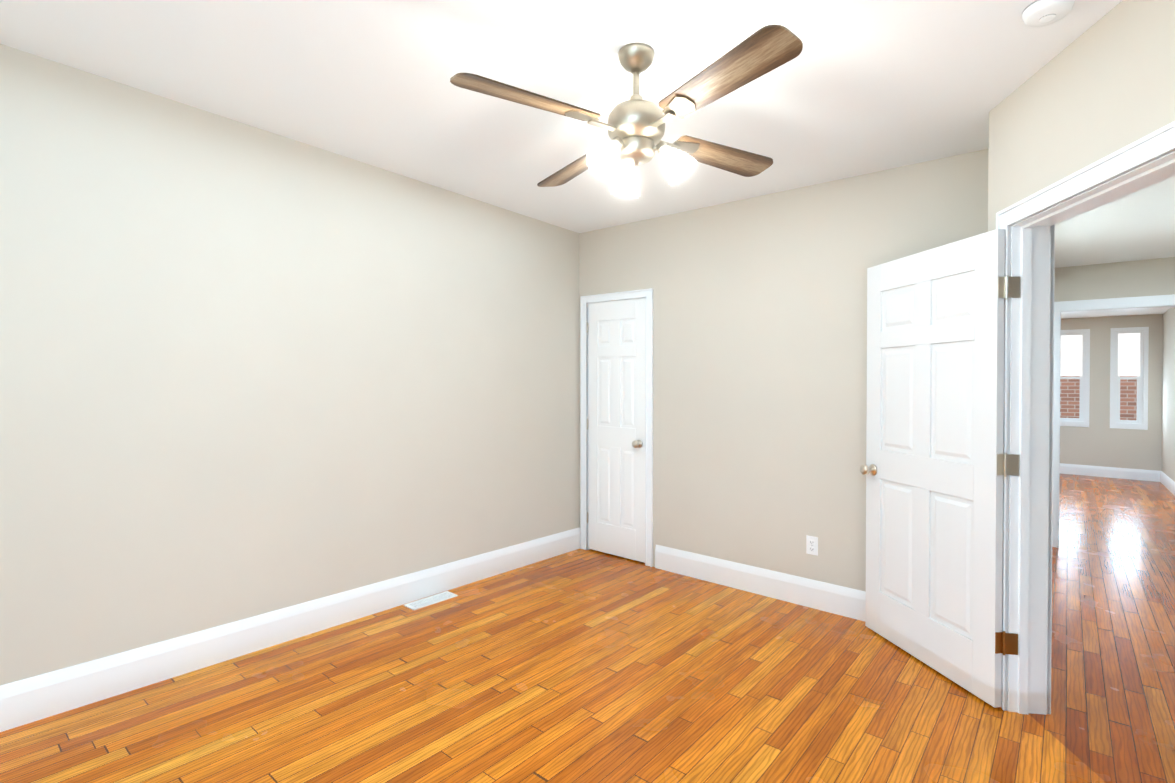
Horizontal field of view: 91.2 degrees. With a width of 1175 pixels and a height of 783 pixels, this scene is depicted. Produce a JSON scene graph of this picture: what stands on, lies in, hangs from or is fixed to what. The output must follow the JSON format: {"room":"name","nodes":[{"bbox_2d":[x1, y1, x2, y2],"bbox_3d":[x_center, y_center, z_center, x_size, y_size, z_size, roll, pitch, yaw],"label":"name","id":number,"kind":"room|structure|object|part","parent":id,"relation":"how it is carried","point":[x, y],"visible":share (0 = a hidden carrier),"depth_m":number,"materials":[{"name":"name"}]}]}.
{"room":"empty bedroom","nodes":[
{"label":"empty bedroom","id":0,"kind":"room"},
{"bbox_2d":[0,44,578,685],"bbox_3d":[-1.555,-0.011,3.132,0.150,2.673,4.740,0,1,40],"label":"wall","id":1,"kind":"structure","parent":0,"point":[246,370],"depth_m":2.82,"materials":[{"name":"paint"}]},
{"bbox_2d":[0,527,579,731],"bbox_3d":[-1.488,1.215,3.095,0.016,0.220,4.450,0,1,40],"label":"baseboard","id":2,"kind":"structure","parent":1,"relation":"attached to","point":[35,698],"depth_m":2.82,"materials":[{"name":"white wood"}]},
{"bbox_2d":[0,0,1169,318],"bbox_3d":[3.022,-1.342,5.164,4.650,0.357,13.850,0,1,40],"label":"ceiling","id":3,"kind":"structure","parent":0,"point":[860,88],"depth_m":2.35,"materials":[{"name":"paint"}]},
{"bbox_2d":[450,25,802,197],"bbox_3d":[0.185,-1.030,2.186,1.075,0.508,1.075,0,1,13],"label":"fan","id":4,"kind":"object","parent":3,"relation":"hanging from","point":[635,126],"visible":1,"depth_m":2.09,"materials":[{"name":"brown wood"}]},
{"label":"blade","id":5,"kind":"part","parent":4,"relation":"part of","materials":[{"name":"brown wood"}]},
{"label":"blade","id":6,"kind":"part","parent":4,"relation":"part of","materials":[{"name":"brown wood"}]},
{"bbox_3d":[0.061,-0.847,2.087,0.119,0.137,0.131,0,1,40],"label":"lamp shade","id":7,"kind":"part","parent":4,"relation":"part of","materials":[{"name":"white glass"}]},
{"bbox_3d":[0.115,-0.911,2.131,0.045,0.052,0.082,0,1,40],"label":"arm","id":8,"kind":"part","parent":4,"relation":"part of"},
{"bbox_3d":[0.158,-0.849,2.354,0.123,0.137,0.118,0,1,40],"label":"lamp shade","id":9,"kind":"part","parent":4,"relation":"part of","materials":[{"name":"white glass"}]},
{"bbox_3d":[0.271,-0.908,2.159,0.080,0.052,0.050,0,1,40],"label":"arm","id":10,"kind":"part","parent":4,"relation":"part of"},
{"bbox_3d":[0.340,-0.844,2.138,0.130,0.137,0.117,0,1,40],"label":"lamp shade","id":11,"kind":"part","parent":4,"relation":"part of","materials":[{"name":"white glass"}]},
{"label":"blade","id":12,"kind":"part","parent":4,"relation":"part of","materials":[{"name":"brown wood"}]},
{"label":"blade","id":13,"kind":"part","parent":4,"relation":"part of","materials":[{"name":"brown wood"}]},
{"bbox_2d":[1022,0,1074,26],"bbox_3d":[1.507,-1.239,1.885,0.136,0.042,0.136,0,1,40],"label":"smoke detector","id":14,"kind":"object","parent":3,"relation":"attached to","point":[1039,13],"visible":0.98,"depth_m":1.86,"materials":[{"name":"white plastic"}]},
{"bbox_2d":[0,473,1174,782],"bbox_3d":[3.022,1.413,5.192,4.650,0.327,13.850,0,1,40],"label":"floor","id":15,"kind":"structure","parent":0,"point":[582,665],"depth_m":2.50,"materials":[{"name":"brown wood"}]},
{"bbox_2d":[404,591,457,609],"bbox_3d":[-0.973,1.301,3.584,0.110,0.011,0.320,0,1,40],"label":"floor vent","id":16,"kind":"object","parent":15,"relation":"in","point":[428,601],"visible":1,"depth_m":3.58,"materials":[{"name":"white plastic"}]},
{"bbox_2d":[579,149,988,591],"bbox_3d":[1.068,0.024,3.937,2.843,2.657,0.140,0,1,40],"label":"wall","id":17,"kind":"structure","parent":0,"point":[759,373],"depth_m":3.73,"materials":[{"name":"paint"}]},
{"bbox_2d":[587,298,644,562],"bbox_3d":[0.232,0.292,4.571,0.577,2.027,0.176,0,1,40],"label":"closet door","id":18,"kind":"structure","parent":17,"relation":"in","point":[616,430],"depth_m":4.55,"materials":[{"name":"painted wood"},{"name":"satin nickel"}]},
{"bbox_3d":[0.408,0.401,4.425,0.064,0.064,0.176,0,1,40],"label":"knob","id":19,"kind":"part","parent":18,"relation":"part of","materials":[{"name":"silver metal"}]},
{"bbox_2d":[580,288,652,566],"bbox_3d":[0.269,0.291,4.608,0.610,2.054,0.140,0,1,40],"label":"door frame","id":20,"kind":"structure","parent":17,"relation":"attached to","point":[587,408],"depth_m":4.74,"materials":[{"name":"white wood"}]},
{"bbox_2d":[655,545,865,621],"bbox_3d":[1.310,1.255,3.646,2.083,0.198,0.016,0,1,40],"label":"baseboard","id":21,"kind":"structure","parent":17,"relation":"attached to","point":[835,599],"depth_m":3.75,"materials":[{"name":"white wood"}]},
{"bbox_2d":[806,535,817,555],"bbox_3d":[1.396,0.958,3.577,0.070,0.115,0.008,0,1,40],"label":"outlet","id":22,"kind":"object","parent":17,"relation":"attached to","point":[813,546],"visible":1,"depth_m":3.57,"materials":[{"name":"white plastic"}]},
{"bbox_2d":[988,0,1174,231],"bbox_3d":[1.711,0.061,1.217,0.150,2.629,2.790,0,1,7],"label":"wall","id":23,"kind":"structure","parent":0,"point":[1103,86],"depth_m":2.00,"materials":[{"name":"paint"}]},
{"bbox_2d":[860,229,1020,707],"bbox_3d":[1.700,0.325,2.855,0.737,2.038,0.597,0,1,40],"label":"bedroom door","id":24,"kind":"structure","parent":23,"relation":"in","point":[937,466],"depth_m":2.74,"materials":[{"name":"painted wood"},{"name":"satin nickel"}]},
{"bbox_3d":[1.613,0.438,3.216,0.144,0.065,0.156,0,1,40],"label":"knob","id":25,"kind":"part","parent":24,"relation":"part of","materials":[{"name":"silver metal"}]},
{"bbox_2d":[996,121,1174,714],"bbox_3d":[1.807,0.297,1.981,0.192,2.142,1.057,0,1,7],"label":"door frame","id":26,"kind":"structure","parent":23,"relation":"attached to","point":[1029,445],"depth_m":2.42,"materials":[{"name":"white wood"}]},
{"bbox_2d":[1060,314,1162,470],"bbox_3d":[7.991,0.077,9.953,3.050,2.660,0.250,0,1,40],"label":"wall","id":27,"kind":"structure","parent":0,"point":[1098,441],"depth_m":9.37,"materials":[{"name":"paint"}]},
{"bbox_2d":[1060,329,1089,426],"bbox_3d":[8.144,-0.226,9.724,0.515,1.632,0.140,0,1,40],"label":"window","id":28,"kind":"structure","parent":27,"relation":"in","point":[1075,348],"depth_m":9.63,"materials":[{"name":"white"}]},
{"bbox_2d":[1060,335,1081,375],"bbox_3d":[8.130,-0.603,9.703,0.325,0.694,0.005,0,1,40],"label":"shade","id":29,"kind":"object","parent":28,"relation":"attached to","point":[1071,345],"depth_m":9.69,"materials":[{"name":"white fabric"}]},
{"bbox_2d":[1060,463,1158,481],"bbox_3d":[7.898,1.300,9.870,2.730,0.206,0.016,0,1,40],"label":"baseboard","id":30,"kind":"structure","parent":27,"relation":"attached to","point":[1087,470],"depth_m":9.35,"materials":[{"name":"white wood"}]},
{"bbox_2d":[1110,327,1148,429],"bbox_3d":[8.704,-0.212,9.256,0.445,1.631,0.140,0,1,40],"label":"window","id":31,"kind":"structure","parent":27,"relation":"in","point":[1128,345],"depth_m":9.22,"materials":[{"name":"white"}]},
{"bbox_2d":[1118,333,1139,375],"bbox_3d":[8.690,-0.589,9.235,0.255,0.693,0.005,0,1,40],"label":"shade","id":32,"kind":"object","parent":31,"relation":"attached to","point":[1128,343],"depth_m":9.23,"materials":[{"name":"white fabric"}]},
{"bbox_2d":[1054,257,1174,301],"bbox_3d":[4.611,0.073,4.756,1.270,2.637,0.140,0,1,40],"label":"wall","id":33,"kind":"structure","parent":0,"point":[1147,277],"depth_m":4.81,"materials":[{"name":"paint"}]},
{"bbox_2d":[1052,294,1174,547],"bbox_3d":[4.532,0.301,4.811,1.080,2.174,0.160,0,1,40],"label":"door frame","id":34,"kind":"structure","parent":33,"relation":"attached to","point":[1132,302],"depth_m":5.04,"materials":[{"name":"white wood"}]},
{"bbox_2d":[1055,176,1174,267],"bbox_3d":[2.798,-1.161,2.627,1.437,0.230,5.573,0,1,40],"label":"ceiling","id":35,"kind":"structure","parent":0,"point":[1138,225],"depth_m":3.90,"materials":[{"name":"paint"}]},
{"bbox_2d":[1162,308,1174,481],"bbox_3d":[4.710,0.085,3.767,0.150,2.770,13.750,0,1,40],"label":"wall","id":36,"kind":"structure","parent":0,"point":[1168,421],"depth_m":8.38,"materials":[{"name":"paint"}]},
{"bbox_2d":[1159,471,1174,495],"bbox_3d":[4.647,1.307,3.833,0.016,0.317,13.450,0,1,40],"label":"baseboard","id":37,"kind":"structure","parent":36,"relation":"attached to","point":[1166,481],"depth_m":8.32,"materials":[{"name":"white wood"}]},
{"label":"outside","id":38,"kind":"structure","parent":0,"visible":0},
{"bbox_2d":[1060,376,1136,419],"bbox_3d":[9.897,-0.094,11.258,7.000,9.090,0.300,0,1,40],"label":"brick wall","id":39,"kind":"structure","parent":38,"point":[1069,396],"depth_m":11.29,"materials":[{"name":"red brick"}]}
]}

